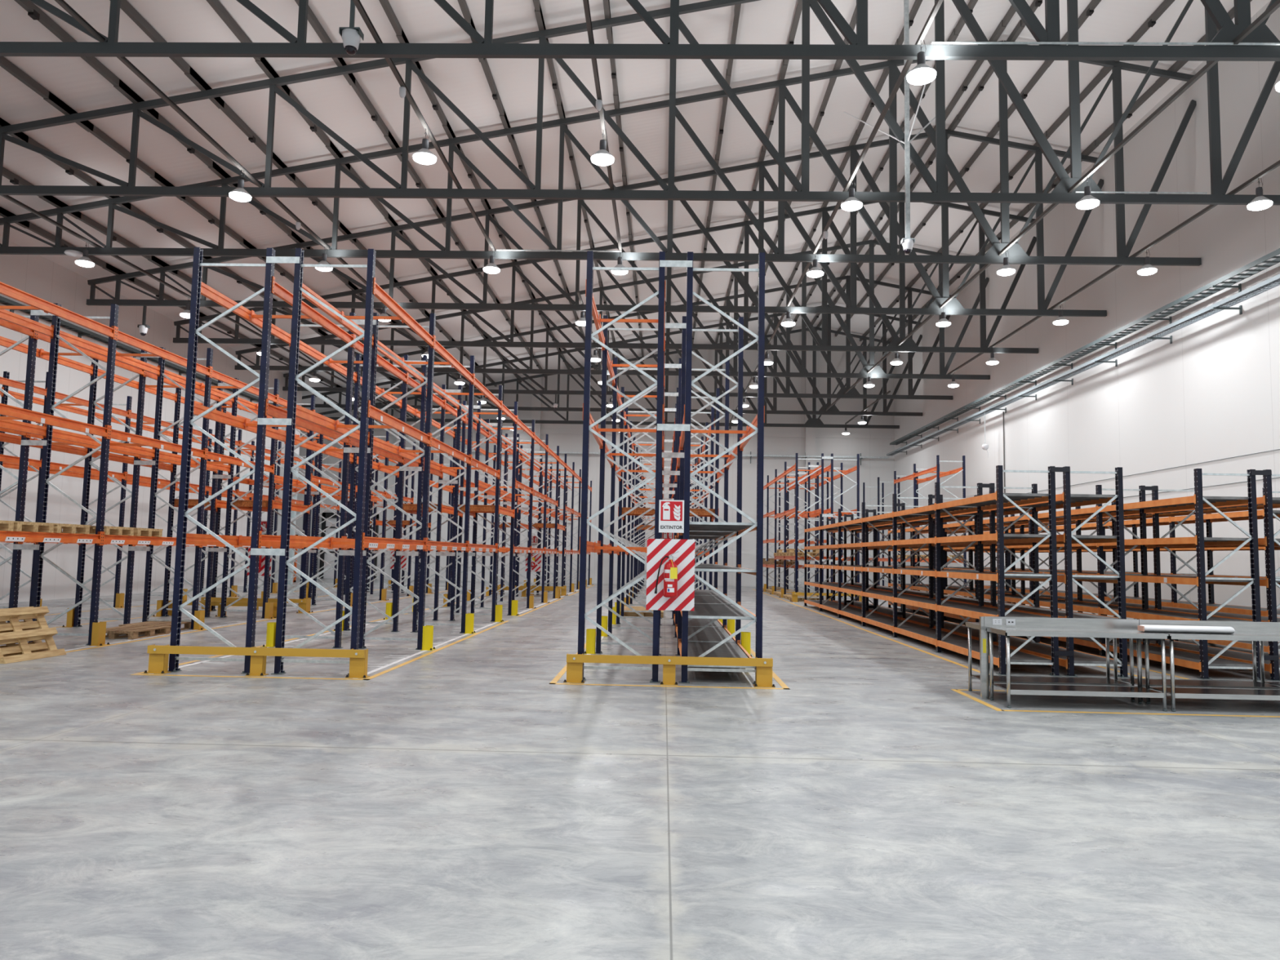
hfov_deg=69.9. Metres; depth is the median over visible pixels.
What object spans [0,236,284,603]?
wall
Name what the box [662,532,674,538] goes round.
sign
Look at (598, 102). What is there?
sensor
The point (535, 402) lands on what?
trim
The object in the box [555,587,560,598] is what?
guard
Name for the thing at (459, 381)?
lamp
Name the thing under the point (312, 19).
roof beam
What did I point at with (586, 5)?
rail
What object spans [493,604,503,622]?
guard
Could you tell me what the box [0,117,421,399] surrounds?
roof beam
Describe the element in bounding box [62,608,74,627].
guard
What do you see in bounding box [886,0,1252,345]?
roof purlin
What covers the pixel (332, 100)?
ceiling
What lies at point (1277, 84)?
lamp
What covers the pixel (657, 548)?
board
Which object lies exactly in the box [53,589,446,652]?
floor line
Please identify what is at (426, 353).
lamp
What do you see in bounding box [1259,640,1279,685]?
worktable
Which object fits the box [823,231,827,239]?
sensor
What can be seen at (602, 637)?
floor line
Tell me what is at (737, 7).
purlin
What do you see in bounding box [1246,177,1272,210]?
lamp
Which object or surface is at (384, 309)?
lamp
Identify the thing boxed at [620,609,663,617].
wooden pallet
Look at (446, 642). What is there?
floor marking
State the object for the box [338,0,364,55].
dome camera
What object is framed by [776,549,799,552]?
wooden pallet
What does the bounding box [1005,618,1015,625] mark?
power outlet
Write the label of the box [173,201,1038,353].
roof truss
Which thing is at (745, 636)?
guard
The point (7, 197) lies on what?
rail
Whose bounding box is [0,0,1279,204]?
roof truss
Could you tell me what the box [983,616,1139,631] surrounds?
backsplash
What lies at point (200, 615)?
guard
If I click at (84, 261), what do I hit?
lamp
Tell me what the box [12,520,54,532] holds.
wooden pallet
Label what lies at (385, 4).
roof purlin
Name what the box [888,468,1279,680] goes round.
shelving
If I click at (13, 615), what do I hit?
wooden pallet
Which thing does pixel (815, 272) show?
lamp
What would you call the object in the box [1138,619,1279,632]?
backsplash
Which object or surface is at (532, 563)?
fire extinguisher
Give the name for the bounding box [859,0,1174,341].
roof purlin
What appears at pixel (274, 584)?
guard
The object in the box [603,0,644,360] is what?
roof beam
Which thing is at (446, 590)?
floor line
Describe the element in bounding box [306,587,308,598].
guard
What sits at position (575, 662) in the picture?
barrier
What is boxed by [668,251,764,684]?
rack
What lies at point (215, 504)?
rack
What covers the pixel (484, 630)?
floor marking
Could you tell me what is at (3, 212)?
roof beam
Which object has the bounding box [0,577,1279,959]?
floor
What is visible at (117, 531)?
wooden pallet
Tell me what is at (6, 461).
rack
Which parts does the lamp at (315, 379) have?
lamp shade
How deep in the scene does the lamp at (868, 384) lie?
37.67 m
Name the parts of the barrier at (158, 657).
plate, post, guard rail, plate, post, plate, post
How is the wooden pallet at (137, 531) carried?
on the rack at (55, 310)
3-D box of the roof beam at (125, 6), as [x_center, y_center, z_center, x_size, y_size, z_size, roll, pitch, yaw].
[-9.409,-8.341,21.816,0.117,0.212,65.600,1,-5,2]
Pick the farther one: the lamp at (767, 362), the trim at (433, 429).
the trim at (433, 429)
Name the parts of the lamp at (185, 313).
lamp shade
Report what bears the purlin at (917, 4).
on the roof truss at (1017, 255)
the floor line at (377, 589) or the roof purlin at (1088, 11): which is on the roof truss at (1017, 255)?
the roof purlin at (1088, 11)
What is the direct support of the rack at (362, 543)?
on the floor at (455, 802)
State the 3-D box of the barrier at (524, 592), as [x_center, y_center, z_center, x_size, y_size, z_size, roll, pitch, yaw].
[-4.407,4.268,34.743,2.834,0.360,0.190,1,-5,2]
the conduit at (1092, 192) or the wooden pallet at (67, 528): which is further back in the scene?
the conduit at (1092, 192)
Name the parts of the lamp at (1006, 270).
lamp shade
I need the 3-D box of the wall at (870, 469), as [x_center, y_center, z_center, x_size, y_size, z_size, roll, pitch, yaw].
[-3.418,-1.598,54.150,37.020,15.300,0.250,1,-5,2]
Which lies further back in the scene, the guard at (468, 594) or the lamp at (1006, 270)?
the guard at (468, 594)
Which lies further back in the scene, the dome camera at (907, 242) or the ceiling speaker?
the ceiling speaker
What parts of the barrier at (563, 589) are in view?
guard rail, post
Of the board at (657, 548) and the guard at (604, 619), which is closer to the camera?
the board at (657, 548)
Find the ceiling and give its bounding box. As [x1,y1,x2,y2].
[0,0,1270,413]
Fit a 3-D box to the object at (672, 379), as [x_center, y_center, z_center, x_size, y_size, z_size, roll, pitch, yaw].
[1.748,-0.715,53.669,0.580,13.649,0.300,1,-5,2]
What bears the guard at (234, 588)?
on the floor at (455, 802)
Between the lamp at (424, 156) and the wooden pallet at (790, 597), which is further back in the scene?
the wooden pallet at (790, 597)
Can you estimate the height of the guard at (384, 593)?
0.380 m
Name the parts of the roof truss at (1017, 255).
web post, web post, web post, web post, web post, web post, web post, web post, web post, web post, web post, gusset plate, web post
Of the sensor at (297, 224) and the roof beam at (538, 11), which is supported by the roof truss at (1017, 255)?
the roof beam at (538, 11)
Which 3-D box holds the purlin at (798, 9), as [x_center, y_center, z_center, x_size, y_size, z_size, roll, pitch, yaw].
[3.625,-10.592,21.672,0.117,0.212,65.600,1,-5,2]
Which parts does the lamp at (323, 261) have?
lamp shade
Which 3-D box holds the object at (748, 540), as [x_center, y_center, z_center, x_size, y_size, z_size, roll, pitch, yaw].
[-3.505,2.937,53.608,36.620,2.330,0.080,1,-5,2]
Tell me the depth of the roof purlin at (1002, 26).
26.88 m
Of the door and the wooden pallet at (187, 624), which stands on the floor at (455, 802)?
the wooden pallet at (187, 624)
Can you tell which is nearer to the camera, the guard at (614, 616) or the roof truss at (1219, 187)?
the roof truss at (1219, 187)
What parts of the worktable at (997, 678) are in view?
leg, leg, leg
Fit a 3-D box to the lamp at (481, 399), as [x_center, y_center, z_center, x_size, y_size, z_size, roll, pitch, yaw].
[-7.542,-3.961,43.687,0.430,0.636,0.430,1,-5,2]
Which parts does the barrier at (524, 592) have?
post, guard rail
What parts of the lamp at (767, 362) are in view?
lamp shade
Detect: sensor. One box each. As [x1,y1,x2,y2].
[295,222,301,230]
[399,86,405,98]
[595,99,602,111]
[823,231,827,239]
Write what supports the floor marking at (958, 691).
on the floor at (455, 802)
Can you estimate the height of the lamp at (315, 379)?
0.636 m
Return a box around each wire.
[1029,448,1279,493]
[1123,476,1279,497]
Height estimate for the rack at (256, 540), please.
5.750 m
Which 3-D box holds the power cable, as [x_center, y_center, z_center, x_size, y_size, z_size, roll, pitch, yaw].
[13.739,-3.431,29.048,0.139,0.055,46.000,1,-5,2]
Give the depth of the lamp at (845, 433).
52.11 m
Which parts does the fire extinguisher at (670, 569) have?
valve handle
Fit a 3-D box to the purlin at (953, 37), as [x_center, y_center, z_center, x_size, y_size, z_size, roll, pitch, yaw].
[7.898,-11.330,21.626,0.117,0.212,65.600,1,-5,2]
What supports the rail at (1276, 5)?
attached to the roof truss at (833, 410)
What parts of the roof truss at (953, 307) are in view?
web post, web post, web post, web post, web post, web post, web post, web post, web post, web post, web post, gusset plate, web post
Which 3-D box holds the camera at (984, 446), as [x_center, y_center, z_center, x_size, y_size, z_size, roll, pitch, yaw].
[13.924,-1.833,36.940,0.260,1.851,0.260,1,-5,2]
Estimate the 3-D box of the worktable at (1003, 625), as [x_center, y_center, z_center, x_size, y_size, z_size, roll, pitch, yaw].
[5.034,2.127,10.681,1.880,0.985,0.690,1,-5,2]
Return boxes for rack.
[0,281,452,645]
[0,309,417,643]
[0,371,342,608]
[168,247,564,673]
[250,248,591,675]
[577,250,692,682]
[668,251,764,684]
[762,453,833,599]
[786,453,859,600]
[862,455,966,597]
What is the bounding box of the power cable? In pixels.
[891,279,1279,453]
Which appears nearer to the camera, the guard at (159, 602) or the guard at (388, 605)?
the guard at (159, 602)
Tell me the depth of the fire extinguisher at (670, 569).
11.82 m
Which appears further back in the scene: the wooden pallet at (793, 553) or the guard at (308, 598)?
the wooden pallet at (793, 553)
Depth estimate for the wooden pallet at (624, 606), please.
26.57 m
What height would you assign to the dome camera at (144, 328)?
0.964 m
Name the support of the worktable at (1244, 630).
on the floor at (455, 802)
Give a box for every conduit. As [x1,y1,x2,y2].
[496,249,621,252]
[931,41,1279,44]
[1003,411,1004,517]
[1075,191,1207,194]
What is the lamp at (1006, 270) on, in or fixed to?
hanging from the rail at (1276, 5)
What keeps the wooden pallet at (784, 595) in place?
on the floor at (455, 802)
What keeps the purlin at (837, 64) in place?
on the roof truss at (1017, 255)
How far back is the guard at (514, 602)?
24.32 m
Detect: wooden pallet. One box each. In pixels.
[0,520,14,530]
[0,606,48,657]
[0,606,66,663]
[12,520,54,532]
[22,523,90,533]
[61,525,134,535]
[88,625,171,639]
[92,527,163,537]
[118,621,191,633]
[620,608,653,614]
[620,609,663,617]
[623,606,644,608]
[765,588,791,592]
[768,558,795,561]
[770,561,799,564]
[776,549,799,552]
[782,552,812,556]
[782,594,813,599]
[786,548,819,552]
[786,552,817,556]
[786,595,817,599]
[790,551,819,556]
[790,596,819,601]
[928,555,963,559]
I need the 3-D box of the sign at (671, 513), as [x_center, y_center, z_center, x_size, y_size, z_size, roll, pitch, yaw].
[0.415,0.479,12.070,0.330,0.430,0.011,1,-5,2]
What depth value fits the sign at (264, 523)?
24.17 m
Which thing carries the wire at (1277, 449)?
attached to the wall at (1212, 393)
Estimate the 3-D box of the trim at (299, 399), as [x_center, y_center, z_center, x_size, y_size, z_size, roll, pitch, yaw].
[-16.985,-0.047,44.202,0.620,10.066,0.800,1,-5,2]
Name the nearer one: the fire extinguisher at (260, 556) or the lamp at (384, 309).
the fire extinguisher at (260, 556)
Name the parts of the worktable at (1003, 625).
leg, leg, leg, leg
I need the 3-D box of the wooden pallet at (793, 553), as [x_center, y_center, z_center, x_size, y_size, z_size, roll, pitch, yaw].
[6.558,2.923,35.977,1.200,0.144,0.835,1,-5,2]
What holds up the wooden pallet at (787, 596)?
on the floor at (455, 802)
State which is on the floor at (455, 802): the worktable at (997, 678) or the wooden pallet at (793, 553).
the worktable at (997, 678)
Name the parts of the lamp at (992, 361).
lamp shade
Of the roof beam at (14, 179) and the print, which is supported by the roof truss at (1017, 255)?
the roof beam at (14, 179)
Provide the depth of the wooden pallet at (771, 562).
42.13 m
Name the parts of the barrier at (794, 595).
post, guard rail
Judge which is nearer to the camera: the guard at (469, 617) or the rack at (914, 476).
the guard at (469, 617)
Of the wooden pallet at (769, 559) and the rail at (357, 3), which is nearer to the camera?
the rail at (357, 3)
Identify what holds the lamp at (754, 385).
hanging from the rail at (938, 2)
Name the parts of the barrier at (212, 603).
post, post, guard rail, post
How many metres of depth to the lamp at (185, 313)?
28.28 m
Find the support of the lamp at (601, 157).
hanging from the rail at (586, 5)
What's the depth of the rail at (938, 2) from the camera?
16.98 m
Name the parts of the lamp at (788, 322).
lamp shade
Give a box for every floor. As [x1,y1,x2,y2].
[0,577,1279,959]
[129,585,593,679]
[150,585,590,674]
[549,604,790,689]
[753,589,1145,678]
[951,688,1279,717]
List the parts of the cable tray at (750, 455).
rail, rail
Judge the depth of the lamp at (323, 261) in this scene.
23.30 m
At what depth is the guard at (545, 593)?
30.93 m
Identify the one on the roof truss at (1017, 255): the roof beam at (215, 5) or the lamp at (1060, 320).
the roof beam at (215, 5)
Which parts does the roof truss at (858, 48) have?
web post, web post, web post, web post, web post, web post, web post, gusset plate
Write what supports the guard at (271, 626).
on the floor at (455, 802)
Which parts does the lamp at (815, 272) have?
lamp shade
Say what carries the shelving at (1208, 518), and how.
on the floor at (455, 802)
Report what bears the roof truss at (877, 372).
attached to the wall at (1212, 393)
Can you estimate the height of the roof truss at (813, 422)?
6.164 m
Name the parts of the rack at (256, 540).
foot plate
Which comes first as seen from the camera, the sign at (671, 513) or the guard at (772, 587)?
the sign at (671, 513)
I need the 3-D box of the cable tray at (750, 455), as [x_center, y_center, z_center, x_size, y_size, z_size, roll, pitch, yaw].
[1.956,-1.398,53.560,25.000,0.700,0.380,1,-5,2]
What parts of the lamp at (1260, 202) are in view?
lamp shade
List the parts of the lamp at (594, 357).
lamp shade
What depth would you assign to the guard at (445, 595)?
27.68 m
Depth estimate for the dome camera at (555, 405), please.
43.21 m
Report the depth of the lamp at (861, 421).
47.93 m
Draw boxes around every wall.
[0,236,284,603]
[297,330,894,515]
[893,0,1279,642]
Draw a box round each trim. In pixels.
[274,376,302,584]
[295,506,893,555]
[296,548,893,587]
[358,426,894,439]
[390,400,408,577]
[527,377,542,582]
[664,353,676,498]
[804,330,815,587]
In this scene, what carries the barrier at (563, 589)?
on the floor at (455, 802)
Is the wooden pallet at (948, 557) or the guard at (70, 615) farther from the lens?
the wooden pallet at (948, 557)
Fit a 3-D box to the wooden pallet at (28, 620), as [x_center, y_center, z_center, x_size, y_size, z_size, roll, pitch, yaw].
[-9.166,2.268,13.307,0.522,0.785,1.200,1,-5,4]
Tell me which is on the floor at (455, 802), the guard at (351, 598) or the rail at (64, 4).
the guard at (351, 598)
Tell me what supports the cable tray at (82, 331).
attached to the wall at (36, 275)
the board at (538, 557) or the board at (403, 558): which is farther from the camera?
the board at (538, 557)
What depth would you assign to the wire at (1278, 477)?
22.36 m
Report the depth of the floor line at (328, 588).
24.96 m
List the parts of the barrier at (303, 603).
guard rail, post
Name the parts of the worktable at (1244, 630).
leg, leg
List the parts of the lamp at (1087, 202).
lamp shade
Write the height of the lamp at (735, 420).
0.636 m
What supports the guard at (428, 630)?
on the floor at (455, 802)
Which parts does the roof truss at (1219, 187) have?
web post, web post, web post, web post, web post, web post, web post, web post, web post, gusset plate, web post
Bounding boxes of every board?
[247,546,272,576]
[390,550,406,568]
[525,552,541,571]
[645,538,695,610]
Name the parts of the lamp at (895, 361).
lamp shade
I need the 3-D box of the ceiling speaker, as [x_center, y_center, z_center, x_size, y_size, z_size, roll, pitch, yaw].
[-14.487,-5.804,23.439,0.440,0.070,0.440,1,-5,2]
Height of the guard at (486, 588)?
0.380 m
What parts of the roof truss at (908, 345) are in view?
web post, web post, web post, web post, web post, web post, web post, web post, web post, web post, web post, gusset plate, web post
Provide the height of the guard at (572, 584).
0.380 m
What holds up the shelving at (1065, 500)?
on the floor at (455, 802)
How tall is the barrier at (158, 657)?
0.360 m
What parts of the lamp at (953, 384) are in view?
lamp shade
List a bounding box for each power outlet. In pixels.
[992,618,1001,625]
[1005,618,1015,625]
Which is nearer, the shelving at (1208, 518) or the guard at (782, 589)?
the shelving at (1208, 518)
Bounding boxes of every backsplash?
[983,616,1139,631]
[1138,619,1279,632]
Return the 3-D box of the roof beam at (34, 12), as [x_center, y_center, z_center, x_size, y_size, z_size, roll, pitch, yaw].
[-10.898,-8.083,21.832,0.117,0.212,65.600,1,-5,2]
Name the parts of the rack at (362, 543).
foot plate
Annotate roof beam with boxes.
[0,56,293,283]
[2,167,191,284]
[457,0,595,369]
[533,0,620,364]
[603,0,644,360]
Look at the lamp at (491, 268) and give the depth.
23.18 m
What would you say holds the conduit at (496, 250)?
attached to the roof truss at (1017, 255)
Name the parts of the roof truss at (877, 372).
web post, web post, web post, web post, web post, web post, web post, web post, web post, web post, web post, gusset plate, web post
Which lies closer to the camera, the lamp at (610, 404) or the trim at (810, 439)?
the lamp at (610, 404)
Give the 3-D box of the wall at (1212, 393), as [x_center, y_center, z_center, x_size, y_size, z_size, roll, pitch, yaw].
[14.166,-3.584,20.819,0.250,14.378,66.000,1,-5,2]
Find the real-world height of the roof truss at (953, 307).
5.879 m
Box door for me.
[319,512,378,579]
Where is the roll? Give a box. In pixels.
[1137,624,1235,634]
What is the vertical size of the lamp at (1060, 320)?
0.636 m
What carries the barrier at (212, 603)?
on the floor at (455, 802)
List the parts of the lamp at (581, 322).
lamp shade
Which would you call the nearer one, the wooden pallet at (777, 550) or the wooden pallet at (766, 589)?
the wooden pallet at (777, 550)
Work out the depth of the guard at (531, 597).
27.61 m
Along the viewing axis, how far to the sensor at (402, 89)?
15.26 m
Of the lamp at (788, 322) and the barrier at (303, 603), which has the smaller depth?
the barrier at (303, 603)
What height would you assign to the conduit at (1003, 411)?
7.600 m
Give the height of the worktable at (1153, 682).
0.865 m
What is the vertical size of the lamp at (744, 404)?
0.636 m
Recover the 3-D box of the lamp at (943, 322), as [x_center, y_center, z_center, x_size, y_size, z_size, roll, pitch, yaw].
[9.207,-4.976,27.787,0.430,0.636,0.430,1,-5,2]
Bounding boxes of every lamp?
[75,243,94,267]
[179,297,190,318]
[228,169,251,201]
[309,371,319,382]
[315,248,333,271]
[378,306,391,321]
[413,128,436,164]
[422,346,428,358]
[454,374,464,384]
[478,395,486,404]
[483,249,500,273]
[575,311,585,325]
[591,132,614,165]
[591,348,600,361]
[606,397,613,407]
[611,249,627,275]
[731,416,737,422]
[742,397,748,407]
[749,376,757,388]
[764,350,773,365]
[781,306,795,326]
[806,252,823,277]
[840,178,862,211]
[842,425,849,435]
[857,415,866,424]
[863,373,874,387]
[890,352,902,364]
[906,40,936,84]
[936,306,951,327]
[947,373,959,387]
[986,347,998,364]
[996,250,1015,275]
[1053,306,1068,325]
[1075,177,1099,209]
[1137,248,1157,275]
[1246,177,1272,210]
[1275,80,1279,92]
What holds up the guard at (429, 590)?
on the floor at (455, 802)
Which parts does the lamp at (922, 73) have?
lamp shade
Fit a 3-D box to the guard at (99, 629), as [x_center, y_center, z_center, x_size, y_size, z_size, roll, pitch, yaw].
[-8.938,2.548,15.172,0.195,0.380,0.260,1,-5,2]
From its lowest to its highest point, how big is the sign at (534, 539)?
0.430 m
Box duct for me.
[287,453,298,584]
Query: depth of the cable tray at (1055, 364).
26.08 m
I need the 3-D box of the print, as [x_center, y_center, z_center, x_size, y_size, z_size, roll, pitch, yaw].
[5.803,1.720,10.610,0.012,0.060,0.150,1,-5,3]
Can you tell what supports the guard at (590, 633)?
on the floor at (455, 802)
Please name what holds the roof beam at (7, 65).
on the roof truss at (1017, 255)
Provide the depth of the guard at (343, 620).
18.87 m
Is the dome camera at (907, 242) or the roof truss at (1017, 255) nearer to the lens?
the dome camera at (907, 242)
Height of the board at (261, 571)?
0.930 m
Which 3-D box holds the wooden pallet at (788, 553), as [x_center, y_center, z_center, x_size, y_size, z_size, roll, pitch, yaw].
[6.585,3.010,37.023,1.200,0.144,0.835,1,-5,2]
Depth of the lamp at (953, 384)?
37.34 m
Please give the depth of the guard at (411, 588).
33.90 m
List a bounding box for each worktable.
[964,622,1134,701]
[979,616,1168,711]
[1112,637,1279,701]
[1138,619,1279,711]
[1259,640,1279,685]
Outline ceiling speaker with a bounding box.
[64,249,83,257]
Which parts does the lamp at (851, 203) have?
lamp shade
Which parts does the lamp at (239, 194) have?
lamp shade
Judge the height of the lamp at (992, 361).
0.636 m
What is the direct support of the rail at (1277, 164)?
attached to the roof truss
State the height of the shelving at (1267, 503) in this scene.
3.080 m
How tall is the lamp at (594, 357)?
0.636 m
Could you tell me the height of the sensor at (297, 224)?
0.170 m
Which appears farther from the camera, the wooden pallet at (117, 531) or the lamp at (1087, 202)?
the lamp at (1087, 202)
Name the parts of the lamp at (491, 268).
lamp shade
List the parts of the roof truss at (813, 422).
web post, web post, web post, web post, web post, web post, web post, web post, gusset plate, web post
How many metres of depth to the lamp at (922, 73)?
13.54 m
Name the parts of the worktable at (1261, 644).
leg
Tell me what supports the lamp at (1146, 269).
hanging from the rail at (1277, 164)
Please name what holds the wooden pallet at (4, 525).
on the rack at (55, 310)
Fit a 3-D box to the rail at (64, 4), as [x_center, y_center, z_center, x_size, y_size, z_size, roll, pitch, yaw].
[-8.108,-6.210,20.952,0.072,0.070,63.700,1,-5,2]
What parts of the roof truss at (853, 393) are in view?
web post, web post, web post, web post, web post, web post, web post, web post, web post, gusset plate, web post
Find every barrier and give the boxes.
[142,644,369,678]
[167,600,277,617]
[200,596,308,613]
[491,586,560,597]
[497,585,567,595]
[563,653,775,687]
[791,592,862,602]
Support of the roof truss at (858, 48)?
attached to the wall at (1212, 393)
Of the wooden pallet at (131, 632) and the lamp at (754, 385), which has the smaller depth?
the wooden pallet at (131, 632)
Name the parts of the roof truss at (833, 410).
web post, web post, web post, web post, web post, web post, web post, web post, web post, gusset plate, web post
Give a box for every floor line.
[44,587,328,615]
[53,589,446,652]
[64,590,447,650]
[564,587,644,683]
[1127,664,1189,679]
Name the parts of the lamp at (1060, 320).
lamp shade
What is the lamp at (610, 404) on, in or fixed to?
hanging from the rail at (578, 291)
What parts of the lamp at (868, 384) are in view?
lamp shade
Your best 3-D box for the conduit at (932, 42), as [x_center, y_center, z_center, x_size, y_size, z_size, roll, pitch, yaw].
[9.073,-6.486,13.612,9.400,0.036,0.036,1,-5,2]
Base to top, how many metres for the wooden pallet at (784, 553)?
0.144 m
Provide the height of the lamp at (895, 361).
0.636 m
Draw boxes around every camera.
[137,305,150,336]
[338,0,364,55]
[552,394,558,408]
[844,0,947,253]
[982,412,988,457]
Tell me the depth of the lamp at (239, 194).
18.65 m
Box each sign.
[260,520,266,534]
[531,535,537,546]
[658,499,684,533]
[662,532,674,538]
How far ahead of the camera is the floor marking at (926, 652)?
17.94 m
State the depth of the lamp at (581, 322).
28.36 m
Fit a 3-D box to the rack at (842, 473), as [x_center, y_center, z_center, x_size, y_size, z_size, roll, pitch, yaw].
[8.103,2.393,41.980,1.150,5.750,13.300,1,-5,2]
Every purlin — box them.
[692,4,741,342]
[715,0,801,343]
[748,5,856,318]
[764,0,922,335]
[790,0,977,330]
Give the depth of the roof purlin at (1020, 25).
27.08 m
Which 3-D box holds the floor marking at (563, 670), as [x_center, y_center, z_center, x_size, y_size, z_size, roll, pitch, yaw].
[0.862,4.232,31.003,3.040,0.002,39.080,1,-5,2]
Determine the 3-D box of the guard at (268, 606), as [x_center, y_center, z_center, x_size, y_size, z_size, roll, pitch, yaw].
[-8.771,3.096,21.727,0.195,0.380,0.260,1,-5,2]
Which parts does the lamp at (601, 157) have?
lamp shade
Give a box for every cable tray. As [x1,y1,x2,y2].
[0,295,280,406]
[460,449,888,465]
[886,273,1279,455]
[889,248,1279,444]
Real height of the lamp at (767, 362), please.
0.636 m
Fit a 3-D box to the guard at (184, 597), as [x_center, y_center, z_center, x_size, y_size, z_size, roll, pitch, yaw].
[-13.904,3.520,27.965,0.195,0.380,0.260,1,-5,2]
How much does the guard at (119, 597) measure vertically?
0.380 m
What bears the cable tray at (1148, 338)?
attached to the wall at (1212, 393)
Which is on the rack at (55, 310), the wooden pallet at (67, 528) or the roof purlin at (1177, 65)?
the wooden pallet at (67, 528)
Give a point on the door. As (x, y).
(326, 557)
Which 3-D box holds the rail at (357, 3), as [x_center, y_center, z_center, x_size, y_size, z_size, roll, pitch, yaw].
[-3.922,-6.478,16.802,0.072,0.070,14.200,1,-5,2]
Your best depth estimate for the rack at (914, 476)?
39.37 m
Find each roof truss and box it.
[0,0,1279,61]
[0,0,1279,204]
[0,40,1201,266]
[86,128,1106,316]
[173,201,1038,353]
[234,240,990,379]
[282,275,952,399]
[301,304,922,416]
[318,326,899,428]
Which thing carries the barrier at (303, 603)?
on the floor at (455, 802)
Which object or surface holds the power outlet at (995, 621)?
attached to the worktable at (1003, 625)
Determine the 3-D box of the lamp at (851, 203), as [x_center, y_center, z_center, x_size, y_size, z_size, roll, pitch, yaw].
[4.314,-5.826,18.647,0.430,0.636,0.430,1,-5,2]
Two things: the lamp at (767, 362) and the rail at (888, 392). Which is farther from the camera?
the rail at (888, 392)
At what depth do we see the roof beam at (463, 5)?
23.67 m
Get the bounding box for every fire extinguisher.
[248,555,262,568]
[530,552,535,567]
[654,551,679,597]
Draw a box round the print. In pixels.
[1137,625,1144,631]
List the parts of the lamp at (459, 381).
lamp shade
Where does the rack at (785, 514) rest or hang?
on the floor at (455, 802)
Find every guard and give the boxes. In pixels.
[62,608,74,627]
[90,621,110,646]
[115,593,124,608]
[152,600,163,616]
[182,588,187,600]
[192,609,205,630]
[231,585,239,596]
[262,622,275,647]
[264,602,275,618]
[272,582,277,593]
[303,597,312,613]
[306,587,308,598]
[333,610,344,631]
[350,592,352,605]
[380,588,388,600]
[383,602,392,619]
[408,585,413,595]
[420,625,435,650]
[427,583,433,593]
[442,593,448,606]
[465,613,475,633]
[466,590,471,600]
[485,586,488,595]
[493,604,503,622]
[511,600,519,615]
[528,595,536,608]
[542,591,549,603]
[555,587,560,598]
[571,583,575,592]
[584,628,595,653]
[600,616,608,636]
[612,607,616,624]
[727,619,735,638]
[741,631,752,657]
[769,586,774,594]
[778,588,783,597]
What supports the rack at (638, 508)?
on the floor at (455, 802)
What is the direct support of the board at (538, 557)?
attached to the rack at (362, 543)
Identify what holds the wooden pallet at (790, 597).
on the floor at (455, 802)
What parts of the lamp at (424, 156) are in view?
lamp shade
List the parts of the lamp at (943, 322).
lamp shade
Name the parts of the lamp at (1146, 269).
lamp shade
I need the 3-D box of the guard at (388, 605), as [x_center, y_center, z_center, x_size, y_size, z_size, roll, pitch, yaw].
[-6.066,3.167,22.114,0.200,0.400,0.240,1,-5,2]
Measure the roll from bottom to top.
0.082 m
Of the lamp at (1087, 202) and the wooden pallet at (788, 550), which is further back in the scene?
the wooden pallet at (788, 550)
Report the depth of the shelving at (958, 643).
16.72 m
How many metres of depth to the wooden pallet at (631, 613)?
25.84 m
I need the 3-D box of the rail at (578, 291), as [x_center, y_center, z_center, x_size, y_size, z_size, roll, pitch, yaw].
[-1.507,-4.521,39.816,0.072,0.070,25.500,1,-5,2]
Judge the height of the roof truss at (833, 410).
6.164 m
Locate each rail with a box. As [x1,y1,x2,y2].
[0,195,408,417]
[54,0,366,284]
[352,0,496,251]
[577,290,619,418]
[582,0,622,252]
[729,0,943,422]
[825,0,1279,410]
[844,391,890,424]
[946,160,1279,374]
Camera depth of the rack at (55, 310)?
17.48 m
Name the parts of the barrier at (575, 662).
plate, post, post, guard rail, post, plate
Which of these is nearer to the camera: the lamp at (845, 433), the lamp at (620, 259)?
the lamp at (620, 259)
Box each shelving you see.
[804,465,1074,676]
[832,466,1130,677]
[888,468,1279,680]
[916,469,1279,680]
[973,487,1279,655]
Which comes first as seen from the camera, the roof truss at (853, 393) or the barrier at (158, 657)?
the barrier at (158, 657)
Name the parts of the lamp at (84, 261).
lamp shade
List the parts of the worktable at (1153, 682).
leg, leg, leg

